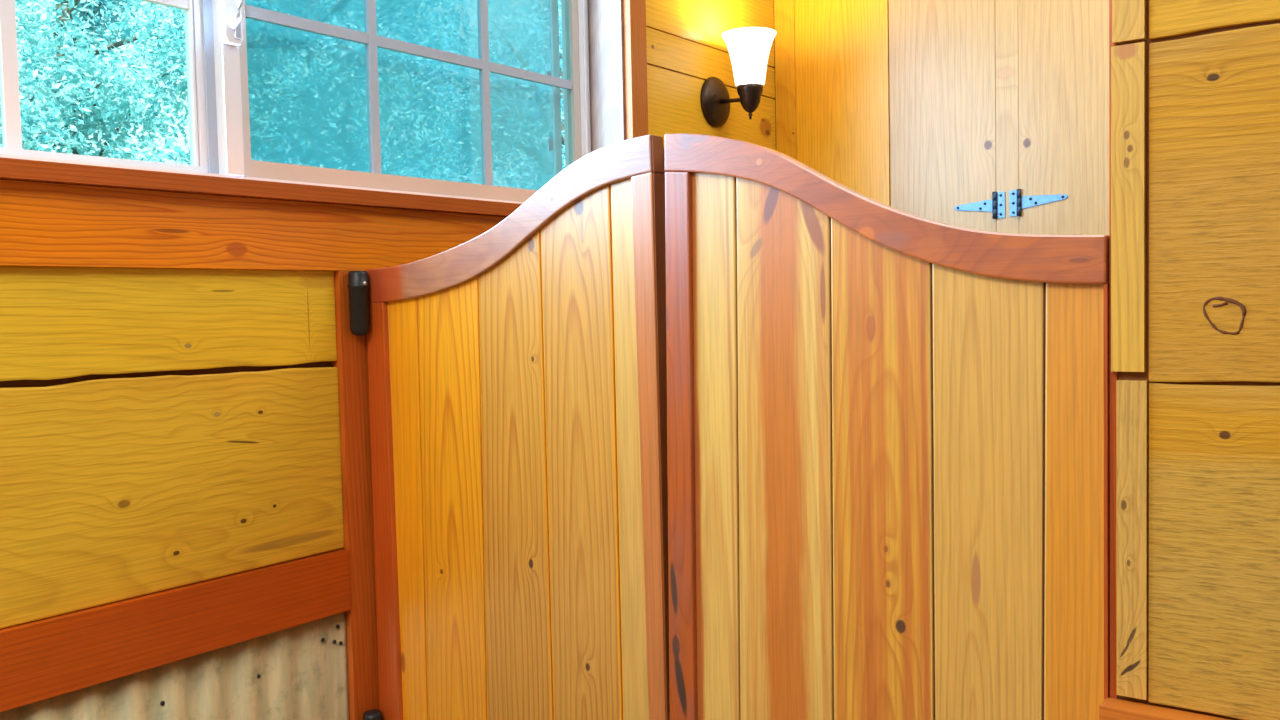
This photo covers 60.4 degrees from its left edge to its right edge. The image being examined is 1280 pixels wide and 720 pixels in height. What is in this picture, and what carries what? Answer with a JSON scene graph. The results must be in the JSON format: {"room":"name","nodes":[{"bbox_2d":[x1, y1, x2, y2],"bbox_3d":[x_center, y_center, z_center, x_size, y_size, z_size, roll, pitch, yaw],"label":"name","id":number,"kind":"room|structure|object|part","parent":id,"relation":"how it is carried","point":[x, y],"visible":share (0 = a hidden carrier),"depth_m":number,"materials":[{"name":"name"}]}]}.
{"room":"wooden cabin interior","nodes":[
{"label":"wooden cabin interior","id":0,"kind":"room"},
{"bbox_2d":[0,0,775,628],"bbox_3d":[-0.925,-0.007,1.557,0.154,2.700,4.600,1,4,36],"label":"wall","id":1,"kind":"structure","parent":0,"point":[161,429],"depth_m":1.72,"materials":[{"name":"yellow wood"}]},
{"bbox_2d":[0,612,348,719],"bbox_3d":[-1.341,0.949,0.900,0.010,0.856,2.750,1,4,36],"label":"corrugated panel","id":2,"kind":"object","parent":1,"relation":"attached to","point":[299,672],"visible":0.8,"depth_m":1.81,"materials":[{"name":"beige metal"}]},
{"bbox_2d":[0,548,350,711],"bbox_3d":[-1.372,0.469,0.842,0.028,0.108,2.832,1,4,36],"label":"trim","id":3,"kind":"structure","parent":1,"relation":"attached to","point":[49,657],"depth_m":1.68,"materials":[{"name":"brown wood"}]},
{"bbox_2d":[0,179,505,270],"bbox_3d":[-0.915,-0.184,1.448,0.026,0.116,4.417,1,4,36],"label":"trim","id":4,"kind":"structure","parent":1,"relation":"attached to","point":[42,224],"depth_m":1.74,"materials":[{"name":"orange wood"}]},
{"bbox_2d":[0,157,521,216],"bbox_3d":[-0.674,-0.281,1.859,0.171,0.026,2.132,1,4,36],"label":"window sill","id":5,"kind":"structure","parent":1,"relation":"attached to","point":[10,168],"depth_m":1.75,"materials":[{"name":"brown wood"}]},
{"bbox_2d":[0,0,590,203],"bbox_3d":[-0.712,-0.714,1.873,0.112,0.837,1.954,1,4,36],"label":"window","id":6,"kind":"structure","parent":1,"relation":"in","point":[461,99],"depth_m":2.18,"materials":[{"name":"white plastic"}]},
{"bbox_3d":[-1.016,-0.688,1.511,0.021,0.792,0.940,1,4,36],"label":"fixed sash","id":7,"kind":"part","parent":6,"relation":"part of","materials":[{"name":"white plastic"}]},
{"bbox_3d":[-0.430,-0.738,2.260,0.021,0.792,0.924,1,4,36],"label":"sliding sash","id":8,"kind":"part","parent":6,"relation":"part of","materials":[{"name":"beige plastic"}]},
{"bbox_3d":[-0.477,-0.735,2.275,0.006,0.818,0.942,1,4,36],"label":"screen frame","id":9,"kind":"part","parent":6,"relation":"part of","materials":[{"name":"white plastic"}]},
{"bbox_2d":[333,271,379,719],"bbox_3d":[-0.496,0.575,2.030,0.026,1.473,0.103,1,4,36],"label":"trim","id":10,"kind":"structure","parent":1,"relation":"attached to","point":[351,363],"depth_m":1.99,"materials":[{"name":"brown wood"}]},
{"bbox_2d":[348,135,669,719],"bbox_3d":[-0.220,0.212,1.798,0.692,1.087,0.069,1,3,36],"label":"door","id":11,"kind":"structure","parent":1,"relation":"in","point":[517,370],"depth_m":1.77,"materials":[{"name":"brown wood"}]},
{"bbox_3d":[-0.230,-0.215,1.795,0.640,0.233,0.030,1,4,36],"label":"rail","id":12,"kind":"part","parent":11,"relation":"part of","materials":[{"name":"brown wood"}]},
{"bbox_2d":[587,0,625,151],"bbox_3d":[-0.101,-0.766,2.646,0.155,0.838,0.016,1,4,36],"label":"trim","id":13,"kind":"structure","parent":1,"relation":"attached to","point":[605,17],"depth_m":2.63,"materials":[{"name":"white wood"}]},
{"bbox_2d":[623,0,647,139],"bbox_3d":[-0.014,-0.765,2.620,0.026,0.835,0.063,1,4,36],"label":"trim","id":14,"kind":"structure","parent":1,"relation":"attached to","point":[634,11],"depth_m":2.61,"materials":[{"name":"brown wood"}]},
{"bbox_2d":[700,27,776,126],"bbox_3d":[0.270,-0.734,2.873,0.184,0.228,0.143,1,4,36],"label":"wall sconce","id":15,"kind":"object","parent":1,"relation":"attached to","point":[749,48],"visible":1,"depth_m":2.83,"materials":[{"name":"white glass"}]},
{"bbox_3d":[0.249,-0.685,2.891,0.096,0.018,0.016,1,4,36],"label":"arm","id":16,"kind":"part","parent":15,"relation":"part of","materials":[{"name":"brown metal"}]},
{"bbox_3d":[0.285,-0.782,2.859,0.143,0.132,0.143,1,4,36],"label":"lamp shade","id":17,"kind":"part","parent":15,"relation":"part of","materials":[{"name":"white glass"}]},
{"bbox_2d":[737,83,762,119],"bbox_3d":[0.287,-0.672,2.864,0.068,0.088,0.068,1,4,36],"label":"socket","id":18,"kind":"object","parent":15,"relation":"attached to","point":[749,94],"depth_m":2.84,"materials":[{"name":"brown metal"}]},
{"bbox_2d":[772,1,775,120],"bbox_3d":[1.751,-0.105,2.347,3.246,2.700,0.141,1,4,36],"label":"wall","id":19,"kind":"structure","parent":0,"point":[773,1],"depth_m":3.22,"materials":[{"name":"orange wood"}]},
{"bbox_2d":[774,0,796,159],"bbox_3d":[0.440,-0.115,3.213,0.064,2.690,0.022,1,4,36],"label":"trim","id":20,"kind":"structure","parent":19,"relation":"attached to","point":[784,17],"depth_m":3.17,"materials":[{"name":"yellow wood"}]},
{"bbox_2d":[794,0,890,205],"bbox_3d":[0.581,-0.112,3.110,0.283,2.690,0.021,1,4,36],"label":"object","id":21,"kind":"structure","parent":19,"relation":"attached to","point":[842,46],"depth_m":3.06,"materials":[{"name":"yellow wood"}]},
{"bbox_2d":[889,0,1108,234],"bbox_3d":[0.964,-0.106,2.819,0.672,2.630,0.033,1,4,36],"label":"door","id":22,"kind":"structure","parent":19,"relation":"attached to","point":[999,109],"depth_m":2.81,"materials":[{"name":"brown wood"}]},
{"bbox_3d":[0.813,-0.109,2.938,0.288,2.630,0.021,1,4,36],"label":"door","id":23,"kind":"part","parent":22,"relation":"part of","materials":[{"name":"brown wood"}]},
{"bbox_3d":[1.107,-0.105,2.721,0.325,2.630,0.021,1,4,36],"label":"door","id":24,"kind":"part","parent":22,"relation":"part of","materials":[{"name":"brown wood"}]},
{"bbox_2d":[1118,0,1279,719],"bbox_3d":[1.342,-0.014,0.695,1.937,2.700,0.108,1,4,36],"label":"wall","id":25,"kind":"structure","parent":0,"point":[1212,372],"depth_m":1.17,"materials":[{"name":"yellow wood"}]},
{"bbox_2d":[665,133,1109,719],"bbox_3d":[0.289,0.190,1.437,0.614,1.024,0.030,1,4,36],"label":"door","id":26,"kind":"structure","parent":25,"relation":"in","point":[888,427],"depth_m":1.42,"materials":[{"name":"brown wood"}]},
{"bbox_3d":[0.286,-0.205,1.413,0.600,0.231,0.030,1,4,36],"label":"rail","id":27,"kind":"part","parent":26,"relation":"part of","materials":[{"name":"brown wood"}]},
{"bbox_2d":[1109,0,1117,698],"bbox_3d":[0.565,-0.021,1.280,0.008,2.690,0.112,1,4,36],"label":"trim","id":28,"kind":"structure","parent":25,"relation":"attached to","point":[1113,375],"depth_m":1.24,"materials":[{"name":"brown wood"}]},
{"bbox_2d":[1111,42,1146,371],"bbox_3d":[0.541,-0.167,1.216,0.034,0.359,0.012,1,4,36],"label":"trim","id":29,"kind":"structure","parent":25,"relation":"attached to","point":[1128,61],"depth_m":1.21,"materials":[{"name":"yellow wood"}]},
{"bbox_2d":[1112,0,1146,43],"bbox_3d":[0.526,-0.855,1.181,0.033,1.012,0.012,1,4,36],"label":"trim","id":30,"kind":"structure","parent":25,"relation":"attached to","point":[1129,17],"depth_m":1.20,"materials":[{"name":"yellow wood"}]},
{"bbox_2d":[1116,380,1148,699],"bbox_3d":[0.552,0.201,1.232,0.031,0.357,0.012,1,4,36],"label":"trim","id":31,"kind":"structure","parent":25,"relation":"attached to","point":[1132,396],"depth_m":1.23,"materials":[{"name":"beige wood"}]},
{"bbox_2d":[1099,697,1229,719],"bbox_3d":[1.301,0.443,0.674,1.928,0.090,0.034,1,4,36],"label":"trim","id":32,"kind":"structure","parent":25,"relation":"attached to","point":[1110,708],"depth_m":1.22,"materials":[{"name":"orange wood"}]},
{"label":"outside","id":33,"kind":"structure","parent":0,"visible":0},
{"bbox_3d":[-3.783,1.164,9.483,13.840,0.100,24.000,1,4,36],"label":"ground","id":34,"kind":"structure","parent":33,"visible":0},
{"bbox_2d":[0,0,105,153],"bbox_3d":[-3.657,-1.107,5.122,2.155,4.871,2.151,0,3,20],"label":"tree","id":35,"kind":"object","parent":34,"relation":"on","point":[29,25],"visible":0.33,"depth_m":5.31,"materials":[{"name":"green plant"}]},
{"bbox_2d":[0,0,190,164],"bbox_3d":[-5.015,-2.232,9.364,2.997,6.754,2.775,-2,3,-11],"label":"tree","id":36,"kind":"object","parent":34,"relation":"on","point":[109,105],"visible":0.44,"depth_m":8.95,"materials":[{"name":"green plant"}]},
{"bbox_2d":[123,0,190,164],"bbox_3d":[-2.139,-1.361,7.311,2.312,5.094,2.223,1,4,36],"label":"tree","id":37,"kind":"object","parent":34,"relation":"on","point":[148,79],"visible":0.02,"depth_m":6.98,"materials":[{"name":"green plant"}]},
{"bbox_2d":[558,1,564,169],"bbox_3d":[-0.749,-1.446,9.389,2.194,4.995,2.143,-3,3,-31],"label":"tree","id":38,"kind":"object","parent":34,"relation":"on","point":[559,5],"visible":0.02,"depth_m":8.91,"materials":[{"name":"green plant"}]}
]}

